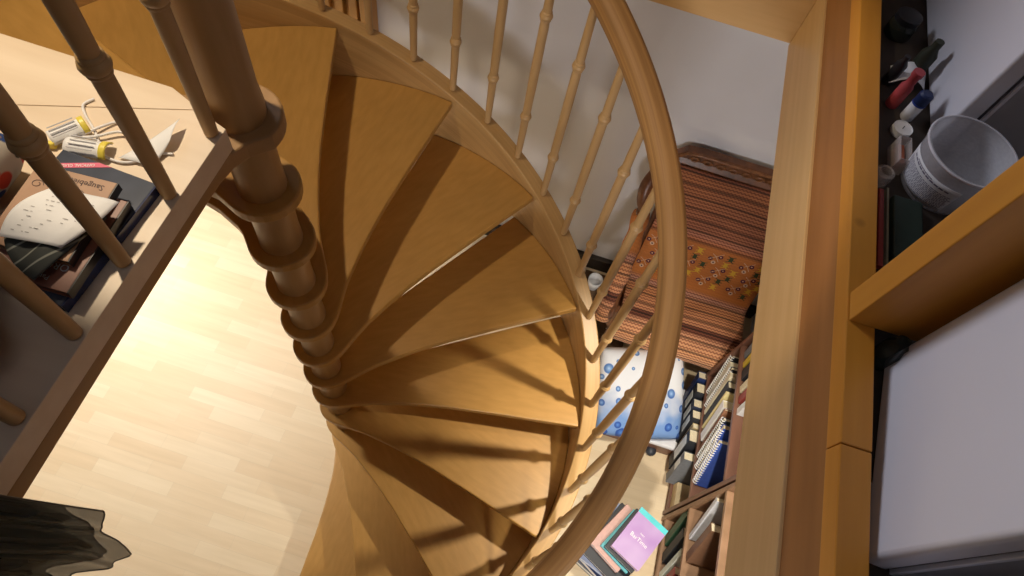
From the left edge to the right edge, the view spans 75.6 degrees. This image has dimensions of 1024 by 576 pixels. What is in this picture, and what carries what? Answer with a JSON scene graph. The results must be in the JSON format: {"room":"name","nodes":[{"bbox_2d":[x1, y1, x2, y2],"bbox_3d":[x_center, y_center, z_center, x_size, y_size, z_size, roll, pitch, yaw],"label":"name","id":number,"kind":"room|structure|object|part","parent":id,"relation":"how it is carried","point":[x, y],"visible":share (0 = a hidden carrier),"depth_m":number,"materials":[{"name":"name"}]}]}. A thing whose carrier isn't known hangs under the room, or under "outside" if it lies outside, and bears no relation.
{"room":"spiral staircase","nodes":[
{"label":"spiral staircase","id":0,"kind":"room"},
{"bbox_2d":[0,33,232,494],"bbox_3d":[-1.109,0.024,0.829,1.080,0.048,1.114,18,62,1],"label":"desk","id":1,"kind":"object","parent":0,"point":[41,369],"depth_m":0.95,"materials":[{"name":"beige wood"}]},
{"bbox_2d":[0,132,23,198],"bbox_3d":[-0.761,-0.166,0.881,0.162,0.119,0.136,18,62,1],"label":"pouch","id":2,"kind":"object","parent":1,"relation":"on","point":[11,165],"visible":0.8,"depth_m":0.89,"materials":[{"name":"fabric"}]},
{"bbox_2d":[48,141,56,148],"bbox_3d":[-0.694,-0.212,0.976,0.036,0.012,0.008,3,62,-7],"label":"clip","id":3,"kind":"object","parent":1,"relation":"on","point":[51,144],"visible":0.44,"depth_m":0.97,"materials":[{"name":"yellow plastic"}]},
{"bbox_2d":[45,116,90,145],"bbox_3d":[-0.664,-0.238,0.985,0.053,0.015,0.033,-33,72,-22],"label":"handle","id":4,"kind":"object","parent":1,"relation":"on","point":[77,127],"visible":1,"depth_m":0.98,"materials":[{"name":"white plastic"}]},
{"bbox_2d":[62,135,112,159],"bbox_3d":[-0.629,-0.210,0.976,0.061,0.015,0.033,9,62,-3],"label":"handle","id":5,"kind":"object","parent":1,"relation":"on","point":[79,146],"visible":1,"depth_m":0.97,"materials":[{"name":"white plastic"}]},
{"bbox_2d":[41,150,159,312],"bbox_3d":[-0.620,-0.085,0.916,0.152,0.019,0.213,20,62,3],"label":"book","id":6,"kind":"object","parent":1,"relation":"on","point":[140,193],"visible":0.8,"depth_m":0.95,"materials":[{"name":"black paper"}]},
{"bbox_2d":[0,199,132,298],"bbox_3d":[-0.607,-0.069,0.889,0.114,0.016,0.150,16,62,1],"label":"book","id":7,"kind":"object","parent":6,"relation":"on","point":[60,279],"visible":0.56,"depth_m":0.86,"materials":[{"name":"brown paper"}]},
{"bbox_2d":[0,171,122,266],"bbox_3d":[-0.614,-0.100,0.887,0.114,0.015,0.130,14,62,0],"label":"book","id":8,"kind":"object","parent":7,"relation":"on","point":[89,185],"visible":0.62,"depth_m":0.90,"materials":[{"name":"brown paper"}]},
{"bbox_2d":[4,217,106,279],"bbox_3d":[-0.605,-0.072,0.861,0.077,0.014,0.117,31,63,8],"label":"striped cloth","id":9,"kind":"object","parent":8,"relation":"on","point":[33,259],"visible":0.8,"depth_m":0.84,"materials":[{"name":"fabric"}]},
{"bbox_2d":[0,189,118,247],"bbox_3d":[-0.592,-0.093,0.860,0.107,0.012,0.099,18,62,1],"label":"paper sheet","id":10,"kind":"object","parent":9,"relation":"on","point":[41,218],"visible":0.73,"depth_m":0.85,"materials":[{"name":"white paper"}]},
{"bbox_2d":[0,0,218,425],"bbox_3d":[-0.552,-0.035,0.366,0.056,0.952,1.084,18,62,1],"label":"balustrade","id":11,"kind":"object","parent":1,"relation":"on","point":[23,139],"visible":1,"depth_m":0.77,"materials":[{"name":"brown wood"}]},
{"bbox_2d":[0,494,131,575],"bbox_3d":[-0.552,0.161,0.379,0.143,1.183,0.252,18,62,1],"label":"scarf","id":12,"kind":"object","parent":11,"relation":"hanging from","point":[38,538],"visible":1,"depth_m":0.75,"materials":[{"name":"black fabric"}]},
{"bbox_2d":[80,98,173,163],"bbox_3d":[-0.601,-0.232,1.000,0.174,0.011,0.073,37,64,11],"label":"cable","id":13,"kind":"object","parent":1,"relation":"on","point":[93,129],"visible":0.67,"depth_m":1.00,"materials":[{"name":"white plastic"}]},
{"bbox_2d":[119,119,178,162],"bbox_3d":[-0.533,-0.213,0.992,0.104,0.018,0.044,-38,74,-23],"label":"paper sheet","id":14,"kind":"object","parent":1,"relation":"on","point":[160,141],"visible":0.68,"depth_m":0.99,"materials":[{"name":"white paper"}]},
{"bbox_2d":[23,205,751,575],"bbox_3d":[-1.494,1.278,2.907,4.900,0.050,4.500,18,62,1],"label":"floor","id":15,"kind":"structure","parent":0,"point":[204,443],"depth_m":3.19,"materials":[{"name":"laminate"}]},
{"bbox_2d":[0,0,686,575],"bbox_3d":[-0.610,0.074,1.670,1.998,3.450,2.088,18,62,1],"label":"spiral staircase","id":16,"kind":"structure","parent":15,"relation":"on","point":[468,457],"depth_m":2.18,"materials":[{"name":"brown wood"}]},
{"bbox_3d":[-1.074,0.007,0.894,1.114,0.038,1.204,18,62,1],"label":"landing plate","id":17,"kind":"part","parent":16,"relation":"part of","materials":[{"name":"brown wood"}]},
{"bbox_3d":[-0.547,0.015,1.710,0.100,3.450,0.100,18,62,1],"label":"newel post","id":18,"kind":"part","parent":16,"relation":"part of","materials":[{"name":"brown wood"}]},
{"bbox_3d":[-0.427,-0.183,1.397,1.756,2.463,1.916,-17,66,-16],"label":"handrail","id":19,"kind":"part","parent":16,"relation":"part of","materials":[{"name":"brown wood"}]},
{"bbox_2d":[576,560,592,575],"bbox_3d":[0.466,1.241,3.142,0.240,0.050,0.310,39,64,13],"label":"book","id":20,"kind":"object","parent":15,"relation":"on","point":[578,563],"visible":0.05,"depth_m":3.08,"materials":[{"name":"white paper"}]},
{"bbox_2d":[579,559,599,575],"bbox_3d":[0.470,1.225,3.091,0.290,0.055,0.220,-38,74,-23],"label":"book","id":21,"kind":"object","parent":20,"relation":"on","point":[586,566],"visible":0.02,"depth_m":3.04,"materials":[{"name":"white paper"}]},
{"bbox_2d":[580,555,602,575],"bbox_3d":[0.470,1.189,3.060,0.230,0.030,0.290,36,64,11],"label":"book","id":22,"kind":"object","parent":21,"relation":"on","point":[583,558],"visible":0.06,"depth_m":3.00,"materials":[{"name":"white paper"}]},
{"bbox_3d":[0.483,1.177,3.021,0.270,0.052,0.210,-34,72,-22],"label":"book","id":23,"kind":"object","parent":22,"relation":"on","visible":0},
{"bbox_3d":[0.477,1.143,2.985,0.200,0.040,0.270,37,64,12],"label":"book","id":24,"kind":"object","parent":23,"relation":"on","visible":0},
{"bbox_2d":[583,503,629,575],"bbox_3d":[0.481,1.146,2.946,0.220,0.025,0.290,43,65,14],"label":"book","id":25,"kind":"object","parent":24,"relation":"on","point":[590,553],"visible":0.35,"depth_m":2.89,"materials":[{"name":"white paper"}]},
{"bbox_2d":[591,504,631,572],"bbox_3d":[0.486,1.111,2.933,0.245,0.030,0.165,-37,73,-23],"label":"book","id":26,"kind":"object","parent":25,"relation":"on","point":[622,514],"visible":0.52,"depth_m":2.92,"materials":[{"name":"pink paper"}]},
{"bbox_2d":[600,509,633,573],"bbox_3d":[0.519,1.114,2.909,0.225,0.018,0.155,-38,74,-23],"label":"book","id":27,"kind":"object","parent":26,"relation":"on","point":[609,537],"visible":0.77,"depth_m":2.89,"materials":[{"name":"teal paper"}]},
{"bbox_2d":[604,509,637,573],"bbox_3d":[0.534,1.106,2.891,0.155,0.022,0.225,43,65,14],"label":"book","id":28,"kind":"object","parent":27,"relation":"on","point":[607,547],"visible":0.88,"depth_m":2.86,"materials":[{"name":"white paper"}]},
{"bbox_2d":[610,507,667,571],"bbox_3d":[0.554,1.091,2.873,0.149,0.027,0.222,41,65,13],"label":"book","id":29,"kind":"object","parent":28,"relation":"on","point":[643,533],"visible":1,"depth_m":2.86,"materials":[{"name":"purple paper"}]},
{"bbox_2d":[585,270,623,346],"bbox_3d":[0.503,0.173,3.728,0.310,0.010,0.560,18,62,1],"label":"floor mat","id":30,"kind":"object","parent":15,"relation":"on","point":[601,326],"visible":0.2,"depth_m":3.70,"materials":[{"name":"black fabric"}]},
{"bbox_2d":[588,273,602,290],"bbox_3d":[0.469,-0.029,3.772,0.084,0.090,0.084,18,62,1],"label":"cup","id":31,"kind":"object","parent":30,"relation":"on","point":[595,280],"visible":0.91,"depth_m":3.77,"materials":[{"name":"white ceramic"}]},
{"bbox_2d":[595,389,685,454],"bbox_3d":[0.661,0.638,3.437,0.420,0.135,0.335,18,62,1],"label":"footstool","id":32,"kind":"object","parent":15,"relation":"on","point":[664,446],"visible":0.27,"depth_m":3.31,"materials":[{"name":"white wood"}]},
{"bbox_2d":[596,347,683,438],"bbox_3d":[0.632,0.517,3.248,0.437,0.243,0.408,5,62,-6],"label":"pillow","id":33,"kind":"object","parent":32,"relation":"on","point":[668,425],"visible":0.45,"depth_m":3.19,"materials":[{"name":"white fabric"}]},
{"bbox_2d":[649,389,685,450],"bbox_3d":[0.667,0.615,3.393,0.420,0.035,0.335,18,62,1],"label":"cushion","id":34,"kind":"object","parent":32,"relation":"on","point":[667,444],"depth_m":3.30,"materials":[{"name":"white fabric"}]},
{"bbox_2d":[645,447,655,455],"bbox_3d":[0.713,0.835,3.389,0.056,0.048,0.056,18,62,1],"label":"round castor","id":35,"kind":"object","parent":15,"relation":"on","point":[650,451],"visible":0.89,"depth_m":3.37,"materials":[{"name":"black plastic"}]},
{"bbox_2d":[598,145,773,372],"bbox_3d":[0.858,-0.026,3.208,0.801,1.195,0.578,18,62,1],"label":"armchair","id":36,"kind":"object","parent":15,"relation":"on","point":[699,158],"visible":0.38,"depth_m":2.85,"materials":[{"name":"brown fabric"}]},
{"bbox_3d":[0.495,0.137,3.206,0.048,0.160,0.047,18,62,1],"label":"arm post","id":37,"kind":"part","parent":36,"relation":"part of","materials":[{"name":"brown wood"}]},
{"bbox_3d":[0.544,-0.137,3.143,0.043,0.306,0.525,18,62,1],"label":"armrest","id":38,"kind":"part","parent":36,"relation":"part of","materials":[{"name":"brown fabric"}]},
{"bbox_3d":[0.848,0.098,3.384,0.640,0.090,0.490,18,62,1],"label":"seat frame","id":39,"kind":"part","parent":36,"relation":"part of","materials":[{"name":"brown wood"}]},
{"bbox_2d":[595,164,770,369],"bbox_3d":[0.839,-0.072,3.058,0.739,0.747,0.545,18,62,1],"label":"throw","id":40,"kind":"object","parent":36,"relation":"on","point":[726,218],"visible":0.62,"depth_m":3.15,"materials":[{"name":"orange fabric"}]},
{"bbox_2d":[595,208,649,322],"bbox_3d":[0.521,-0.100,3.126,0.092,0.355,0.479,20,62,3],"label":"drape","id":41,"kind":"object","parent":40,"relation":"hanging from","point":[622,277],"depth_m":3.06,"materials":[{"name":"orange fabric"}]},
{"bbox_3d":[0.949,-0.242,3.102,0.620,0.723,0.243,18,62,1],"label":"backrest","id":42,"kind":"part","parent":36,"relation":"part of","materials":[{"name":"brown fabric"}]},
{"bbox_3d":[1.018,-0.478,2.887,0.650,0.175,0.040,18,62,1],"label":"rail","id":43,"kind":"part","parent":36,"relation":"part of","materials":[{"name":"brown wood"}]},
{"bbox_2d":[654,482,735,575],"bbox_3d":[0.828,1.317,2.522,0.317,1.160,0.965,18,62,1],"label":"bookcase","id":44,"kind":"object","parent":15,"relation":"on","point":[697,509],"visible":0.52,"depth_m":2.79,"materials":[{"name":"brown wood"}]},
{"bbox_3d":[0.759,1.555,2.979,0.307,0.020,0.925,18,62,1],"label":"shelf","id":45,"kind":"part","parent":44,"relation":"part of","materials":[{"name":"brown wood"}]},
{"bbox_2d":[659,548,681,575],"bbox_3d":[0.800,1.271,2.970,0.190,0.266,0.112,18,62,1],"label":"book","id":46,"kind":"object","parent":44,"relation":"on","point":[675,561],"visible":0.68,"depth_m":2.95,"materials":[{"name":"beige paper"}]},
{"bbox_2d":[666,566,678,575],"bbox_3d":[0.775,1.333,2.959,0.180,0.221,0.094,18,62,1],"label":"book","id":47,"kind":"object","parent":44,"relation":"on","point":[675,571],"visible":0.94,"depth_m":2.89,"materials":[{"name":"red paper"}]},
{"bbox_2d":[662,527,685,564],"bbox_3d":[0.828,1.205,3.010,0.200,0.261,0.135,18,62,1],"label":"book","id":48,"kind":"object","parent":44,"relation":"on","point":[676,544],"visible":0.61,"depth_m":3.00,"materials":[{"name":"black paper"}]},
{"bbox_2d":[665,511,687,545],"bbox_3d":[0.847,1.133,3.048,0.190,0.267,0.142,18,62,1],"label":"book","id":49,"kind":"object","parent":44,"relation":"on","point":[681,522],"visible":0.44,"depth_m":3.04,"materials":[{"name":"green paper"}]},
{"bbox_3d":[0.800,1.403,2.689,0.307,0.020,0.925,18,62,1],"label":"shelf","id":50,"kind":"part","parent":44,"relation":"part of","materials":[{"name":"brown wood"}]},
{"bbox_3d":[0.959,0.923,2.746,0.315,1.160,0.020,18,62,1],"label":"panel","id":51,"kind":"part","parent":44,"relation":"part of","materials":[{"name":"brown wood"}]},
{"bbox_2d":[686,522,720,570],"bbox_3d":[0.851,1.073,2.711,0.180,0.256,0.134,18,62,1],"label":"book","id":52,"kind":"object","parent":44,"relation":"on","point":[703,553],"visible":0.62,"depth_m":2.71,"materials":[{"name":"brown paper"}]},
{"bbox_2d":[689,498,723,540],"bbox_3d":[0.884,0.990,2.749,0.190,0.273,0.138,18,62,1],"label":"book","id":53,"kind":"object","parent":44,"relation":"on","point":[713,514],"visible":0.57,"depth_m":2.73,"materials":[{"name":"white paper"}]},
{"bbox_3d":[0.849,1.219,2.337,0.307,0.020,0.925,18,62,1],"label":"shelf","id":54,"kind":"part","parent":44,"relation":"part of","materials":[{"name":"brown wood"}]},
{"bbox_2d":[662,331,753,515],"bbox_3d":[1.053,0.644,2.928,0.317,1.120,0.650,18,62,1],"label":"bookcase","id":55,"kind":"object","parent":15,"relation":"on","point":[696,492],"visible":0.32,"depth_m":2.85,"materials":[{"name":"red wood"}]},
{"bbox_3d":[0.987,0.873,3.368,0.307,0.020,0.610,18,62,1],"label":"shelf","id":56,"kind":"part","parent":55,"relation":"part of","materials":[{"name":"red wood"}]},
{"bbox_2d":[670,484,675,506],"bbox_3d":[0.858,1.041,3.229,0.150,0.035,0.120,18,62,1],"label":"book","id":57,"kind":"object","parent":55,"relation":"on","point":[674,485],"visible":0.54,"depth_m":3.23,"materials":[{"name":"brown paper"}]},
{"bbox_2d":[672,482,689,505],"bbox_3d":[0.862,1.026,3.201,0.150,0.028,0.120,18,62,1],"label":"book","id":58,"kind":"object","parent":57,"relation":"on","point":[681,493],"visible":0.44,"depth_m":3.20,"materials":[{"name":"beige paper"}]},
{"bbox_2d":[666,451,694,485],"bbox_3d":[0.891,0.898,3.190,0.221,0.243,0.105,18,62,1],"label":"binder","id":59,"kind":"object","parent":55,"relation":"on","point":[681,471],"visible":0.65,"depth_m":3.17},
{"bbox_2d":[668,429,697,468],"bbox_3d":[0.922,0.820,3.215,0.231,0.278,0.146,18,62,1],"label":"binder","id":60,"kind":"object","parent":55,"relation":"on","point":[688,443],"visible":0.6,"depth_m":3.15,"materials":[{"name":"black plastic"}]},
{"bbox_2d":[675,410,700,444],"bbox_3d":[0.952,0.732,3.269,0.231,0.272,0.131,18,62,1],"label":"binder","id":61,"kind":"object","parent":55,"relation":"on","point":[694,416],"visible":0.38,"depth_m":3.20,"materials":[{"name":"black plastic"}]},
{"bbox_2d":[678,423,698,443],"bbox_3d":[0.937,0.778,3.252,0.200,0.256,0.108,18,62,1],"label":"book","id":62,"kind":"object","parent":55,"relation":"on","point":[694,426],"visible":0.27,"depth_m":3.17,"materials":[{"name":"paper"}]},
{"bbox_2d":[681,398,702,425],"bbox_3d":[0.964,0.680,3.304,0.221,0.262,0.128,18,62,1],"label":"binder","id":63,"kind":"object","parent":55,"relation":"on","point":[696,404],"visible":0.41,"depth_m":3.23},
{"bbox_2d":[682,382,704,414],"bbox_3d":[0.991,0.615,3.334,0.231,0.275,0.140,18,62,1],"label":"binder","id":64,"kind":"object","parent":55,"relation":"on","point":[697,392],"visible":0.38,"depth_m":3.26,"materials":[{"name":"black plastic"}]},
{"bbox_2d":[683,371,706,402],"bbox_3d":[1.000,0.557,3.369,0.210,0.269,0.134,18,62,1],"label":"binder","id":65,"kind":"object","parent":55,"relation":"on","point":[700,377],"visible":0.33,"depth_m":3.30,"materials":[{"name":"plastic"}]},
{"bbox_3d":[0.965,0.907,2.778,0.315,1.120,0.020,18,62,1],"label":"panel","id":66,"kind":"part","parent":55,"relation":"part of","materials":[{"name":"red wood"}]},
{"bbox_3d":[1.024,0.735,3.104,0.307,0.020,0.610,18,62,1],"label":"shelf","id":67,"kind":"part","parent":55,"relation":"part of","materials":[{"name":"red wood"}]},
{"bbox_2d":[692,439,727,488],"bbox_3d":[0.944,0.796,2.908,0.210,0.246,0.157,18,62,1],"label":"notebook","id":68,"kind":"object","parent":55,"relation":"on","point":[711,473],"visible":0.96,"depth_m":2.91,"materials":[{"name":"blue paper"}]},
{"bbox_2d":[694,424,729,470],"bbox_3d":[0.963,0.736,2.926,0.211,0.273,0.154,18,62,1],"label":"notebook","id":69,"kind":"object","parent":55,"relation":"on","point":[723,433],"visible":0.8,"depth_m":2.89,"materials":[{"name":"white paper"}]},
{"bbox_2d":[696,417,730,459],"bbox_3d":[0.976,0.702,2.952,0.208,0.263,0.133,18,62,1],"label":"notebook","id":70,"kind":"object","parent":55,"relation":"on","point":[726,421],"visible":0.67,"depth_m":2.92,"materials":[{"name":"white paper"}]},
{"bbox_2d":[698,409,731,450],"bbox_3d":[0.991,0.670,2.967,0.200,0.269,0.128,18,62,1],"label":"book","id":71,"kind":"object","parent":55,"relation":"on","point":[726,413],"visible":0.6,"depth_m":2.91,"materials":[{"name":"paper"}]},
{"bbox_2d":[701,400,732,441],"bbox_3d":[0.994,0.632,2.999,0.180,0.248,0.135,18,62,1],"label":"book","id":72,"kind":"object","parent":55,"relation":"on","point":[724,404],"visible":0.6,"depth_m":2.97,"materials":[{"name":"white paper"}]},
{"bbox_2d":[702,391,733,428],"bbox_3d":[1.018,0.589,3.020,0.200,0.257,0.103,18,62,1],"label":"book","id":73,"kind":"object","parent":55,"relation":"on","point":[727,396],"visible":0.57,"depth_m":2.96,"materials":[{"name":"yellow paper"}]},
{"bbox_2d":[703,381,735,423],"bbox_3d":[1.033,0.560,3.027,0.210,0.276,0.133,18,62,1],"label":"book","id":74,"kind":"object","parent":55,"relation":"on","point":[730,386],"visible":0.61,"depth_m":2.98,"materials":[{"name":"paper"}]},
{"bbox_2d":[704,372,736,414],"bbox_3d":[1.041,0.520,3.046,0.200,0.281,0.123,18,62,1],"label":"book","id":75,"kind":"object","parent":55,"relation":"on","point":[731,377],"visible":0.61,"depth_m":3.01,"materials":[{"name":"beige paper"}]},
{"bbox_2d":[704,367,737,406],"bbox_3d":[1.046,0.492,3.062,0.208,0.279,0.118,18,62,1],"label":"notebook","id":76,"kind":"object","parent":55,"relation":"on","point":[732,369],"visible":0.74,"depth_m":3.04,"materials":[{"name":"white paper"}]},
{"bbox_2d":[706,361,737,401],"bbox_3d":[1.058,0.470,3.085,0.200,0.263,0.118,18,62,1],"label":"book","id":77,"kind":"object","parent":55,"relation":"on","point":[731,364],"visible":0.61,"depth_m":3.05,"materials":[{"name":"white paper"}]},
{"bbox_2d":[706,354,738,393],"bbox_3d":[1.065,0.435,3.100,0.209,0.270,0.118,18,62,1],"label":"notebook","id":78,"kind":"object","parent":55,"relation":"on","point":[732,359],"visible":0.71,"depth_m":3.08,"materials":[{"name":"white paper"}]},
{"bbox_3d":[1.140,0.381,3.078,0.315,1.120,0.020,18,62,1],"label":"panel","id":79,"kind":"part","parent":55,"relation":"part of","materials":[{"name":"red wood"}]},
{"bbox_3d":[1.072,0.555,2.761,0.307,0.020,0.610,18,62,1],"label":"shelf","id":80,"kind":"part","parent":55,"relation":"part of","materials":[{"name":"red wood"}]},
{"bbox_2d":[737,402,744,416],"bbox_3d":[1.046,0.474,2.644,0.190,0.252,0.060,18,62,1],"label":"book","id":81,"kind":"object","parent":55,"relation":"on","point":[740,410],"visible":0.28,"depth_m":2.72,"materials":[{"name":"white paper"}]},
{"bbox_2d":[738,389,746,403],"bbox_3d":[1.056,0.430,2.674,0.180,0.242,0.068,18,62,1],"label":"book","id":82,"kind":"object","parent":55,"relation":"on","point":[742,397],"visible":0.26,"depth_m":2.74,"materials":[{"name":"red paper"}]},
{"bbox_2d":[739,379,747,392],"bbox_3d":[1.069,0.391,2.702,0.180,0.232,0.065,18,62,1],"label":"book","id":83,"kind":"object","parent":55,"relation":"on","point":[743,387],"visible":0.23,"depth_m":2.76,"materials":[{"name":"beige paper"}]},
{"bbox_2d":[741,363,749,381],"bbox_3d":[1.099,0.329,2.720,0.200,0.264,0.094,18,62,1],"label":"book","id":84,"kind":"object","parent":55,"relation":"on","point":[745,372],"visible":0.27,"depth_m":2.79,"materials":[{"name":"black paper"}]},
{"bbox_2d":[743,354,750,367],"bbox_3d":[1.109,0.284,2.753,0.190,0.249,0.076,18,62,1],"label":"book","id":85,"kind":"object","parent":55,"relation":"on","point":[746,362],"visible":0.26,"depth_m":2.82,"materials":[{"name":"yellow paper"}]},
{"bbox_2d":[744,342,752,357],"bbox_3d":[1.122,0.247,2.779,0.190,0.241,0.079,18,62,1],"label":"book","id":86,"kind":"object","parent":55,"relation":"on","point":[747,352],"visible":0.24,"depth_m":2.84,"materials":[{"name":"grey paper"}]},
{"bbox_2d":[377,0,789,305],"bbox_3d":[-0.597,-1.611,2.041,5.100,4.450,0.100,18,62,1],"label":"wall","id":87,"kind":"structure","parent":0,"point":[722,84],"depth_m":2.72,"materials":[{"name":"white paint"}]},
{"bbox_2d":[316,0,378,30],"bbox_3d":[-0.982,-1.084,3.019,0.795,2.050,0.055,18,62,1],"label":"door","id":88,"kind":"structure","parent":87,"relation":"in","point":[353,8],"depth_m":2.70,"materials":[{"name":"brown wood"}]},
{"bbox_3d":[-0.968,-1.087,3.006,0.660,1.880,0.045,18,62,1],"label":"panel","id":89,"kind":"part","parent":88,"relation":"part of","materials":[{"name":"brown wood"}]},
{"bbox_3d":[-0.982,-1.084,3.019,0.795,2.050,0.055,18,62,1],"label":"frame","id":90,"kind":"part","parent":88,"relation":"part of","materials":[{"name":"brown wood"}]},
{"bbox_2d":[484,225,756,318],"bbox_3d":[0.344,-0.194,3.841,2.220,0.110,0.030,18,62,1],"label":"baseboard","id":91,"kind":"structure","parent":87,"relation":"attached to","point":[595,262],"depth_m":3.80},
{"bbox_2d":[750,314,755,333],"bbox_3d":[1.101,1.032,0.896,0.100,4.450,4.450,18,62,1],"label":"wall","id":92,"kind":"structure","parent":0,"point":[754,316],"depth_m":3.81,"materials":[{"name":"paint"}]},
{"bbox_2d":[869,0,1007,575],"bbox_3d":[0.702,0.795,0.714,0.794,0.009,4.449,18,62,1],"label":"shelf","id":93,"kind":"object","parent":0,"point":[970,169],"depth_m":1.27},
{"bbox_2d":[819,444,871,575],"bbox_3d":[0.355,0.593,0.729,0.046,0.038,0.866,18,62,1],"label":"beam","id":94,"kind":"structure","parent":93,"relation":"on","point":[845,531],"depth_m":0.88,"materials":[{"name":"orange wood"}]},
{"bbox_2d":[826,0,881,452],"bbox_3d":[0.653,-0.295,1.234,0.046,0.039,1.260,18,62,1],"label":"beam","id":95,"kind":"structure","parent":93,"relation":"on","point":[850,412],"depth_m":1.10,"materials":[{"name":"orange wood"}]},
{"bbox_2d":[849,156,1023,340],"bbox_3d":[0.701,-0.398,0.170,0.124,1.938,0.051,18,62,1],"label":"board","id":96,"kind":"object","parent":95,"relation":"on","point":[975,253],"visible":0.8,"depth_m":0.86,"materials":[{"name":"orange wood"}]},
{"bbox_2d":[876,188,883,268],"bbox_3d":[0.648,-0.107,1.165,0.010,0.012,0.172,18,62,1],"label":"rod","id":97,"kind":"object","parent":93,"relation":"on","point":[880,200],"visible":0.77,"depth_m":1.16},
{"bbox_2d":[883,187,888,266],"bbox_3d":[0.652,-0.077,1.150,0.004,0.010,0.250,18,62,1],"label":"stick","id":98,"kind":"object","parent":93,"relation":"on","point":[886,191],"visible":0.64,"depth_m":1.16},
{"bbox_2d":[874,335,912,370],"bbox_3d":[0.581,0.099,1.015,0.038,0.070,0.038,18,62,1],"label":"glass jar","id":99,"kind":"object","parent":93,"relation":"on","point":[889,351],"visible":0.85,"depth_m":1.00,"materials":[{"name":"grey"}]},
{"bbox_2d":[882,54,910,85],"bbox_3d":[0.771,-0.437,1.321,0.024,0.070,0.024,18,62,1],"label":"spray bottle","id":100,"kind":"object","parent":93,"relation":"on","point":[900,65],"visible":0.98,"depth_m":1.31,"materials":[{"name":"black plastic"}]},
{"bbox_2d":[890,144,903,170],"bbox_3d":[0.724,-0.248,1.233,0.022,0.040,0.060,18,62,1],"label":"clear box","id":101,"kind":"object","parent":93,"relation":"on","point":[897,154],"visible":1,"depth_m":1.23,"materials":[{"name":"beige plastic"}]},
{"bbox_2d":[890,120,912,139],"bbox_3d":[0.757,-0.308,1.282,0.038,0.018,0.038,18,62,1],"label":"cap","id":102,"kind":"object","parent":93,"relation":"on","point":[900,129],"visible":1,"depth_m":1.28,"materials":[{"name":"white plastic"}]},
{"bbox_2d":[884,6,922,42],"bbox_3d":[0.833,-0.560,1.405,0.058,0.052,0.058,18,62,1],"label":"glass jar","id":103,"kind":"object","parent":93,"relation":"on","point":[902,25],"visible":1,"depth_m":1.39,"materials":[{"name":"grey glass"}]},
{"bbox_3d":[0.835,-0.569,1.388,0.054,0.014,0.054,18,62,1],"label":"lid","id":104,"kind":"part","parent":103,"relation":"part of","materials":[{"name":"black plastic"}]},
{"bbox_2d":[888,195,922,262],"bbox_3d":[0.681,-0.061,1.142,0.054,0.018,0.232,18,62,1],"label":"book","id":105,"kind":"object","parent":93,"relation":"on","point":[905,215],"visible":0.49,"depth_m":1.16,"materials":[{"name":"paper"}]},
{"bbox_2d":[885,68,925,108],"bbox_3d":[0.765,-0.388,1.284,0.026,0.088,0.026,18,62,1],"label":"bottle","id":106,"kind":"object","parent":93,"relation":"on","point":[905,88],"visible":1,"depth_m":1.28,"materials":[{"name":"red plastic"}]},
{"bbox_2d":[888,62,925,89],"bbox_3d":[0.806,-0.432,1.335,0.082,0.027,0.045,11,62,-2],"label":"paper scrap","id":107,"kind":"object","parent":93,"relation":"on","point":[905,75],"visible":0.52,"depth_m":1.33,"materials":[{"name":"white paper"}]},
{"bbox_2d":[900,89,933,121],"bbox_3d":[0.785,-0.353,1.281,0.028,0.068,0.028,18,62,1],"label":"bottle","id":108,"kind":"object","parent":93,"relation":"on","point":[924,97],"visible":1,"depth_m":1.27,"materials":[{"name":"white plastic"}]},
{"bbox_2d":[906,38,944,79],"bbox_3d":[0.831,-0.460,1.329,0.034,0.092,0.034,18,62,1],"label":"bottle","id":109,"kind":"object","parent":93,"relation":"on","point":[927,56],"visible":0.67,"depth_m":1.31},
{"bbox_2d":[869,279,1023,575],"bbox_3d":[0.776,0.177,0.671,0.450,0.650,0.321,22,62,4],"label":"base cabinet","id":110,"kind":"object","parent":93,"relation":"on","point":[947,490],"visible":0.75,"depth_m":0.81,"materials":[{"name":"white laminate"}]},
{"bbox_2d":[902,115,1018,210],"bbox_3d":[0.792,-0.213,1.187,0.163,0.106,0.163,18,62,1],"label":"plastic tub","id":111,"kind":"object","parent":93,"relation":"on","point":[919,181],"visible":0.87,"depth_m":1.17,"materials":[{"name":"white plastic"}]},
{"bbox_2d":[927,0,1023,167],"bbox_3d":[1.134,-0.663,1.047,0.400,0.850,0.601,18,62,1],"label":"base cabinet","id":112,"kind":"object","parent":93,"relation":"on","point":[977,73],"visible":0.94,"depth_m":1.23,"materials":[{"name":"white laminate"}]},
{"bbox_3d":[-1.246,0.245,0.895,4.850,0.300,4.450,18,62,1],"label":"floor","id":113,"kind":"structure","parent":0,"visible":0},
{"bbox_2d":[649,0,816,42],"bbox_3d":[-0.203,-1.071,1.728,2.114,0.300,0.020,18,62,1],"label":"trim","id":114,"kind":"structure","parent":113,"relation":"attached to","point":[781,20],"depth_m":1.79,"materials":[{"name":"brown wood"}]},
{"bbox_2d":[724,0,826,575],"bbox_3d":[0.489,0.175,1.243,0.015,0.193,2.168,18,62,1],"label":"wooden beam","id":115,"kind":"structure","parent":113,"relation":"attached to","point":[757,518],"depth_m":1.28,"materials":[{"name":"brown wood"}]},
{"bbox_2d":[779,0,850,575],"bbox_3d":[0.509,0.110,1.098,0.008,0.128,2.150,18,62,1],"label":"trim","id":116,"kind":"structure","parent":113,"relation":"attached to","point":[802,525],"depth_m":1.13,"materials":[{"name":"brown wood"}]}
]}

